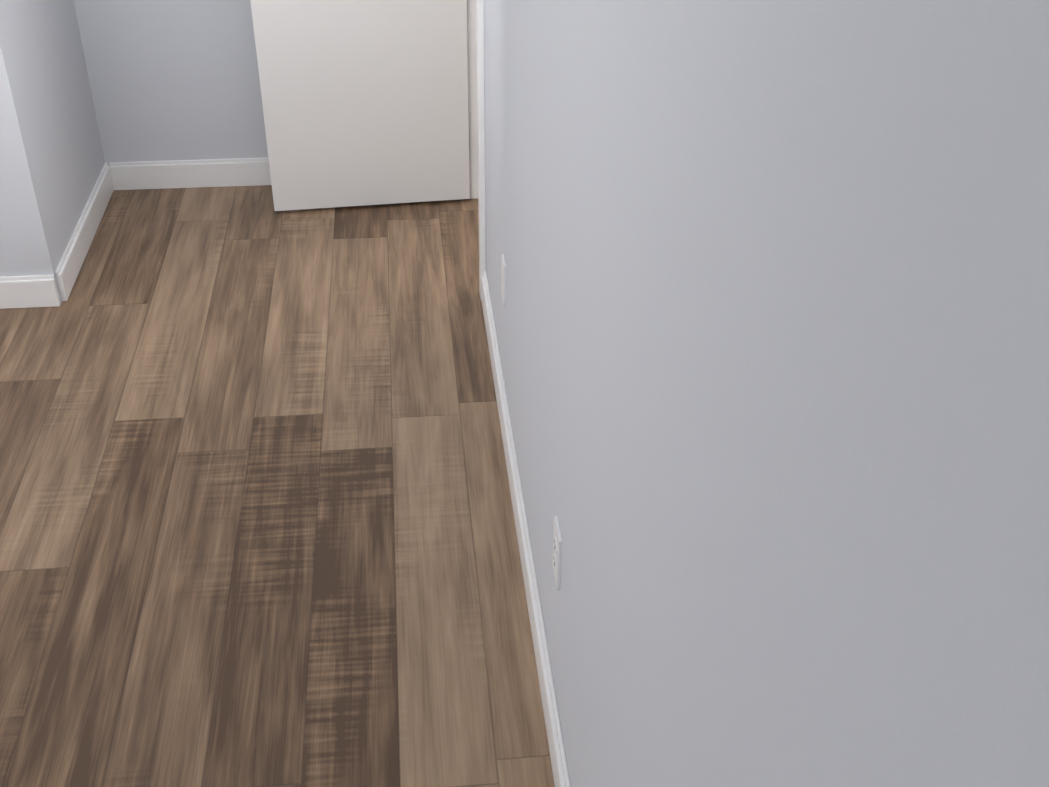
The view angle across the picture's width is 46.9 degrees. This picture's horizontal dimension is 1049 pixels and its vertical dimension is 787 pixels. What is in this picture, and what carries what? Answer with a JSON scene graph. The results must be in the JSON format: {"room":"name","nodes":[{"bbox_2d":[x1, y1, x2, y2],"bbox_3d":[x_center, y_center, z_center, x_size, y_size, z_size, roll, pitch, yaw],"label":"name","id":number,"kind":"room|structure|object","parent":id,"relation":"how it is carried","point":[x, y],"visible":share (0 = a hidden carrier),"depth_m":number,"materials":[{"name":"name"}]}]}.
{"room":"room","nodes":[
{"label":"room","id":0,"kind":"room"},
{"bbox_2d":[0,0,61,303],"bbox_3d":[-1.659,-1.312,3.108,0.450,2.440,0.120,-3,34,-5],"label":"wall","id":1,"kind":"structure","parent":0,"point":[29,243],"depth_m":3.56,"materials":[{"name":"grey paint"}]},
{"bbox_2d":[0,275,59,308],"bbox_3d":[-1.630,-0.308,3.707,0.380,0.105,0.016,-3,34,-5],"label":"baseboard","id":2,"kind":"structure","parent":1,"relation":"attached to","point":[30,291],"depth_m":3.71,"materials":[{"name":"white wood"}]},
{"bbox_2d":[4,0,104,255],"bbox_3d":[-1.546,-1.593,3.527,0.120,2.440,0.860,-3,34,-5],"label":"wall","id":3,"kind":"structure","parent":0,"point":[46,37],"depth_m":3.85,"materials":[{"name":"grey paint"}]},
{"bbox_2d":[55,162,113,300],"bbox_3d":[-1.479,-0.566,4.093,0.016,0.105,0.844,-3,34,-5],"label":"baseboard","id":4,"kind":"structure","parent":3,"relation":"attached to","point":[75,252],"depth_m":4.02,"materials":[{"name":"white wood"}]},
{"bbox_2d":[73,0,267,164],"bbox_3d":[-0.808,-1.837,3.904,1.440,2.440,0.120,-3,34,-5],"label":"wall","id":5,"kind":"structure","parent":0,"point":[169,80],"depth_m":4.27,"materials":[{"name":"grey paint"}]},
{"bbox_2d":[109,158,270,189],"bbox_3d":[-0.866,-0.828,4.495,1.304,0.105,0.016,-3,34,-5],"label":"baseboard","id":6,"kind":"structure","parent":5,"relation":"attached to","point":[137,175],"depth_m":4.45,"materials":[{"name":"white wood"}]},
{"bbox_2d":[0,185,554,786],"bbox_3d":[0.511,-1.144,5.174,10.970,0.100,10.370,-3,34,-5],"label":"floor","id":7,"kind":"structure","parent":0,"point":[256,521],"depth_m":2.93,"materials":[{"name":"brown wood"}]},
{"bbox_2d":[484,0,1048,786],"bbox_3d":[0.139,-0.309,1.652,0.120,2.440,3.710,-3,34,-5],"label":"wall","id":8,"kind":"structure","parent":0,"point":[772,324],"depth_m":0.81,"materials":[{"name":"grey paint"}]},
{"bbox_2d":[501,254,505,306],"bbox_3d":[-0.053,-0.286,3.052,0.006,0.115,0.070,-3,34,-5],"label":"electrical outlet cover","id":9,"kind":"object","parent":8,"relation":"attached to","point":[503,278],"visible":1,"depth_m":3.04,"materials":[{"name":"white plastic"}]},
{"bbox_2d":[481,271,570,786],"bbox_3d":[0.056,0.646,2.322,0.016,0.105,3.530,-3,34,-5],"label":"baseboard","id":10,"kind":"structure","parent":8,"relation":"attached to","point":[554,732],"depth_m":2.67,"materials":[{"name":"white wood"}]},
{"bbox_2d":[552,516,561,590],"bbox_3d":[0.057,0.285,2.159,0.008,0.115,0.070,-3,34,-5],"label":"duplex electrical outlet","id":11,"kind":"object","parent":8,"relation":"attached to","point":[557,548],"visible":1,"depth_m":2.14,"materials":[{"name":"white plastic"}]},
{"bbox_3d":[-0.079,-2.380,2.908,0.120,0.410,0.710,-3,34,-5],"label":"wall","id":12,"kind":"structure","parent":0,"visible":0},
{"bbox_2d":[250,0,469,210],"bbox_3d":[-0.531,-1.507,3.791,0.710,2.000,0.141,-3,34,-5],"label":"bedroom door","id":13,"kind":"structure","parent":12,"relation":"in","point":[364,102],"depth_m":4.13,"materials":[{"name":"white wood"}]},
{"bbox_2d":[467,0,485,298],"bbox_3d":[-0.092,-1.393,3.572,0.156,2.090,0.830,-3,34,-5],"label":"door frame","id":14,"kind":"structure","parent":12,"relation":"attached to","point":[481,122],"depth_m":3.73,"materials":[{"name":"white wood"}]}
]}

